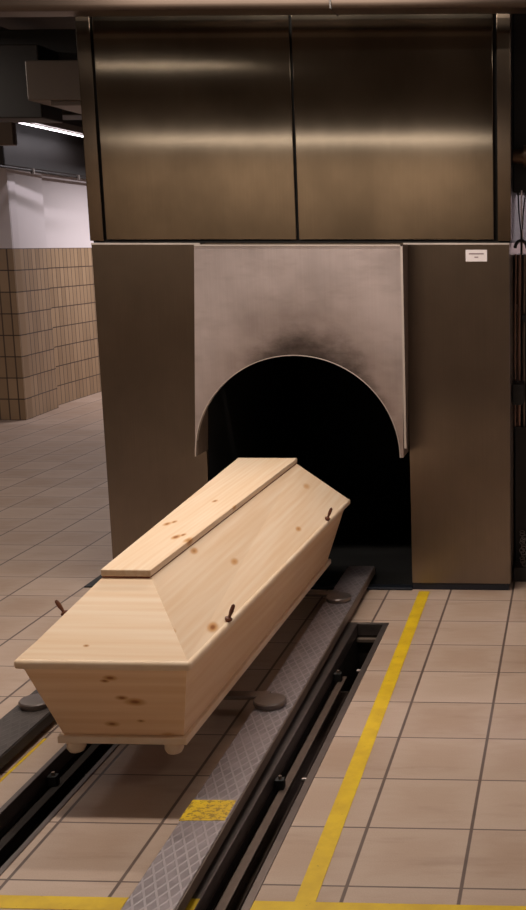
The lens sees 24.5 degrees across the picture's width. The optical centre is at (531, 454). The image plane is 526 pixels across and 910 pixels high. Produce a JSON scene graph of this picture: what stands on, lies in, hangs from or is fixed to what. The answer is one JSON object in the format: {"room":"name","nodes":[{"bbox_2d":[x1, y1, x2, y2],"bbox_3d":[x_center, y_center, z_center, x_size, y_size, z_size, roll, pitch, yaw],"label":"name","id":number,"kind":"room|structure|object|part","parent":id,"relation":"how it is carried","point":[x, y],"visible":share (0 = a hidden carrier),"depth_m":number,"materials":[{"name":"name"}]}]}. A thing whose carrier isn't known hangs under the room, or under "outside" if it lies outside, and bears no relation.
{"room":"crematorium furnace room","nodes":[
{"label":"crematorium furnace room","id":0,"kind":"room"},
{"bbox_2d":[0,168,19,247],"bbox_3d":[-5.716,-2.740,10.614,1.808,1.640,0.145,0,10,2],"label":"wall","id":1,"kind":"structure","parent":0,"point":[6,241],"depth_m":10.63,"materials":[{"name":"white paint"}]},
{"bbox_2d":[0,248,32,419],"bbox_3d":[-5.716,-1.142,10.908,1.808,1.610,0.145,0,10,2],"label":"wall tiles","id":2,"kind":"structure","parent":1,"relation":"attached to","point":[12,390],"depth_m":10.84,"materials":[{"name":"beige tile"}]},
{"bbox_2d":[0,17,75,29],"bbox_3d":[-2.027,-2.521,4.595,9.800,0.100,22.400,0,10,2],"label":"ceiling","id":3,"kind":"structure","parent":0,"point":[11,23],"depth_m":8.48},
{"bbox_2d":[0,120,85,179],"bbox_3d":[-5.586,-3.510,12.908,1.900,0.855,5.350,0,10,2],"label":"duct","id":4,"kind":"object","parent":3,"relation":"hanging from","point":[41,149],"visible":0.18,"depth_m":11.13,"materials":[{"name":"grey metal"}]},
{"bbox_2d":[0,165,85,179],"bbox_3d":[-4.617,-2.982,12.537,0.047,0.050,5.600,0,10,2],"label":"conduit","id":5,"kind":"object","parent":4,"relation":"attached to","point":[32,170],"visible":0.52,"depth_m":10.92,"materials":[{"name":"grey metal"}]},
{"bbox_3d":[-3.696,-3.171,9.469,0.120,0.160,7.500,0,10,2],"label":"duct","id":6,"kind":"object","parent":3,"relation":"hanging from","visible":0},
{"bbox_2d":[0,29,77,59],"bbox_3d":[-4.274,-2.626,7.606,4.700,0.280,0.400,0,10,2],"label":"duct","id":7,"kind":"object","parent":6,"relation":"attached to","point":[62,41],"visible":0.02,"depth_m":7.36,"materials":[{"name":"black metal"}]},
{"bbox_2d":[0,44,62,122],"bbox_3d":[-4.836,-2.350,7.320,3.600,0.440,0.300,0,10,2],"label":"duct","id":8,"kind":"object","parent":7,"relation":"attached to","point":[15,106],"visible":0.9,"depth_m":7.13,"materials":[{"name":"grey metal"}]},
{"bbox_2d":[0,122,16,145],"bbox_3d":[-3.379,-1.985,7.061,0.535,0.186,0.320,0,10,2],"label":"junction box","id":9,"kind":"object","parent":8,"relation":"hanging from","point":[8,135],"visible":1,"depth_m":6.90,"materials":[{"name":"brown metal"}]},
{"bbox_2d":[25,60,80,113],"bbox_3d":[-2.489,-2.418,7.885,0.950,0.230,2.200,0,10,2],"label":"duct","id":10,"kind":"object","parent":7,"relation":"hanging from","point":[48,81],"visible":0.2,"depth_m":6.82,"materials":[{"name":"metal"}]},
{"bbox_2d":[51,101,81,113],"bbox_3d":[-2.424,-2.292,7.916,0.820,0.027,2.180,0,10,2],"label":"duct","id":11,"kind":"object","parent":10,"relation":"attached to","point":[75,106],"visible":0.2,"depth_m":6.86,"materials":[{"name":"metal"}]},
{"bbox_2d":[62,109,81,119],"bbox_3d":[-4.725,-2.729,9.002,3.700,0.180,0.350,0,10,2],"label":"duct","id":12,"kind":"object","parent":10,"relation":"attached to","point":[67,115],"visible":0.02,"depth_m":8.83,"materials":[{"name":"grey metal"}]},
{"bbox_2d":[7,169,93,247],"bbox_3d":[-4.924,-3.206,13.153,0.410,1.640,5.330,0,10,2],"label":"wall","id":13,"kind":"structure","parent":0,"point":[52,210],"depth_m":11.77,"materials":[{"name":"white paint"}]},
{"bbox_2d":[13,248,100,419],"bbox_3d":[-4.924,-1.608,13.447,0.410,1.610,5.330,0,10,2],"label":"wall tiles","id":14,"kind":"structure","parent":13,"relation":"attached to","point":[59,292],"depth_m":11.97,"materials":[{"name":"beige tile"}]},
{"bbox_2d":[20,123,82,136],"bbox_3d":[-4.489,-3.098,10.858,0.100,0.085,1.650,0,10,2],"label":"ceiling light","id":15,"kind":"object","parent":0,"point":[59,127],"visible":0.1,"depth_m":10.91,"materials":[{"name":"white plastic"}]},
{"bbox_2d":[0,392,525,909],"bbox_3d":[-2.027,0.750,5.195,9.600,0.050,22.200,0,10,2],"label":"floor","id":16,"kind":"structure","parent":0,"point":[437,813],"depth_m":3.84,"materials":[{"name":"tile"}]},
{"bbox_2d":[0,738,45,781],"bbox_3d":[-1.666,1.046,3.436,0.010,0.001,0.940,0,10,2],"label":"tape","id":17,"kind":"object","parent":16,"relation":"on","point":[44,739],"visible":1,"depth_m":3.73,"materials":[{"name":"yellow plastic"}]},
{"bbox_2d":[0,689,54,768],"bbox_3d":[-1.759,1.070,3.120,0.153,0.062,5.025,0,10,2],"label":"rail","id":18,"kind":"object","parent":16,"relation":"on","point":[19,727],"visible":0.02,"depth_m":3.84,"materials":[{"name":"metal"}]},
{"bbox_2d":[18,691,286,710],"bbox_3d":[-1.323,0.833,4.017,0.929,0.082,0.156,0,10,2],"label":"bar","id":19,"kind":"object","parent":18,"relation":"on","point":[263,700],"visible":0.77,"depth_m":4.00,"materials":[{"name":"metal"}]},
{"bbox_2d":[14,458,349,754],"bbox_3d":[-1.268,0.473,4.415,0.749,0.555,2.184,0,10,2],"label":"coffin","id":20,"kind":"object","parent":19,"relation":"on","point":[171,624],"visible":1,"depth_m":3.64,"materials":[{"name":"brown wood"}]},
{"bbox_3d":[-1.242,0.493,3.449,0.500,0.194,0.256,0,10,2],"label":"lid","id":21,"kind":"part","parent":20,"relation":"part of","materials":[{"name":"brown wood"}]},
{"bbox_3d":[-1.270,0.688,4.507,0.550,0.024,2.033,0,10,2],"label":"board","id":22,"kind":"part","parent":20,"relation":"part of","materials":[{"name":"brown wood"}]},
{"bbox_3d":[-1.035,0.320,4.380,0.248,0.190,2.159,0,10,2],"label":"lid","id":23,"kind":"part","parent":20,"relation":"part of","materials":[{"name":"brown wood"}]},
{"bbox_2d":[0,744,119,875],"bbox_3d":[-1.510,1.329,2.864,0.182,0.355,4.645,0,10,2],"label":"trench","id":24,"kind":"object","parent":16,"relation":"in","point":[36,803],"visible":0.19,"depth_m":3.59,"materials":[{"name":"metal"}]},
{"bbox_2d":[0,895,127,909],"bbox_3d":[-1.224,1.139,2.927,0.377,0.001,0.058,0,10,2],"label":"tape","id":25,"kind":"object","parent":16,"relation":"on","point":[6,901],"visible":1,"depth_m":2.93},
{"bbox_2d":[84,575,101,587],"bbox_3d":[-2.112,0.620,5.746,0.140,0.006,0.275,0,10,2],"label":"floor plate","id":26,"kind":"object","parent":16,"relation":"on","point":[91,584],"visible":0.24,"depth_m":5.68,"materials":[{"name":"grey metal"}]},
{"bbox_2d":[121,566,374,909],"bbox_3d":[-0.920,1.057,3.192,0.136,0.062,5.232,0,10,1],"label":"plate","id":27,"kind":"object","parent":16,"relation":"on","point":[170,882],"visible":1,"depth_m":3.51,"materials":[{"name":"metal"}]},
{"bbox_2d":[191,622,388,909],"bbox_3d":[-0.805,1.334,2.840,0.183,0.355,4.645,0,10,2],"label":"trench","id":28,"kind":"object","parent":16,"relation":"in","point":[238,871],"visible":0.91,"depth_m":3.68,"materials":[{"name":"metal"}]},
{"bbox_2d":[185,899,199,909],"bbox_3d":[-0.865,1.143,2.893,0.030,0.001,0.095,0,10,2],"label":"tape","id":29,"kind":"object","parent":28,"relation":"on","point":[192,904],"visible":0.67,"depth_m":2.91,"materials":[{"name":"yellow plastic"}]},
{"bbox_3d":[-0.829,1.294,2.589,0.038,0.070,4.125,0,10,2],"label":"rail","id":30,"kind":"part","parent":28,"relation":"part of","materials":[{"name":"black metal"}]},
{"bbox_2d":[91,243,525,589],"bbox_3d":[-1.037,-0.350,6.467,1.941,1.655,2.433,0,10,2],"label":"furnace","id":31,"kind":"object","parent":16,"relation":"on","point":[386,370],"visible":0.89,"depth_m":5.42,"materials":[{"name":"metal"}]},
{"bbox_3d":[-1.798,-0.188,5.482,0.490,1.620,0.030,0,10,2],"label":"panel","id":32,"kind":"part","parent":31,"relation":"part of","materials":[{"name":"metal"}]},
{"bbox_3d":[-1.066,-0.465,5.218,0.982,0.964,0.012,0,10,2],"label":"door","id":33,"kind":"part","parent":31,"relation":"part of","materials":[{"name":"metal"}]},
{"bbox_2d":[75,14,525,242],"bbox_3d":[-1.034,-1.931,6.215,1.953,1.544,2.157,0,10,2],"label":"extraction hood","id":34,"kind":"object","parent":31,"relation":"on","point":[393,128],"visible":1,"depth_m":5.21,"materials":[{"name":"metal"}]},
{"bbox_3d":[-2.015,-1.750,5.203,0.064,1.536,0.032,0,10,2],"label":"corner post","id":35,"kind":"part","parent":34,"relation":"part of","materials":[{"name":"metal"}]},
{"bbox_3d":[-1.527,-1.750,5.185,0.888,1.530,0.028,0,10,2],"label":"panel","id":36,"kind":"part","parent":34,"relation":"part of","materials":[{"name":"metal"}]},
{"bbox_3d":[-0.624,-1.744,5.154,0.900,1.530,0.028,0,10,2],"label":"panel","id":37,"kind":"part","parent":34,"relation":"part of","materials":[{"name":"metal"}]},
{"bbox_3d":[-0.126,-1.738,5.138,0.062,1.536,0.032,0,10,2],"label":"corner post","id":38,"kind":"part","parent":34,"relation":"part of","materials":[{"name":"metal"}]},
{"bbox_3d":[-0.341,-0.178,5.432,0.477,1.620,0.030,0,10,2],"label":"panel","id":39,"kind":"part","parent":31,"relation":"part of","materials":[{"name":"metal"}]},
{"bbox_3d":[-0.255,-0.915,5.279,0.098,0.053,0.002,0,10,2],"label":"label plate","id":40,"kind":"part","parent":31,"relation":"part of","materials":[{"name":"white plastic"}]},
{"bbox_2d":[295,591,429,901],"bbox_3d":[-0.548,0.898,4.241,0.054,0.001,2.666,0,10,1],"label":"tape","id":41,"kind":"object","parent":16,"relation":"on","point":[310,887],"visible":1,"depth_m":3.65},
{"bbox_2d":[250,901,525,909],"bbox_3d":[-0.009,1.147,2.884,1.403,0.001,0.055,0,10,2],"label":"tape","id":42,"kind":"object","parent":16,"relation":"on","point":[257,905],"visible":1,"depth_m":2.91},
{"bbox_2d":[512,14,525,581],"bbox_3d":[0.309,-0.775,5.747,0.788,2.750,0.680,0,10,2],"label":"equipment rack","id":43,"kind":"object","parent":16,"relation":"on","point":[519,20],"visible":0.99,"depth_m":5.59,"materials":[{"name":"black metal"}]},
{"bbox_3d":[-0.044,0.461,5.712,0.040,0.186,0.028,0,10,2],"label":"chain","id":44,"kind":"part","parent":43,"relation":"part of","materials":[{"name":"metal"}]},
{"bbox_3d":[0.320,-0.282,6.163,0.788,1.570,0.040,0,10,2],"label":"plate","id":45,"kind":"part","parent":43,"relation":"part of","materials":[{"name":"grey metal"}]},
{"bbox_3d":[-0.029,-0.660,5.536,0.040,0.039,0.080,0,10,0],"label":"knob","id":46,"kind":"part","parent":43,"relation":"part of","materials":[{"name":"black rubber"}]},
{"bbox_2d":[0,0,525,16],"bbox_3d":[-1.221,-1.910,4.861,6.000,0.082,0.166,0,10,2],"label":"beam","id":47,"kind":"structure","parent":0,"point":[8,8],"depth_m":4.81,"materials":[{"name":"brown metal"}]},
{"bbox_2d":[305,591,350,603],"bbox_3d":[-1.281,0.617,5.193,0.929,0.082,0.156,0,10,2],"label":"bar","id":48,"kind":"object","parent":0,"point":[333,597],"visible":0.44,"depth_m":5.19,"materials":[{"name":"metal"}]}
]}

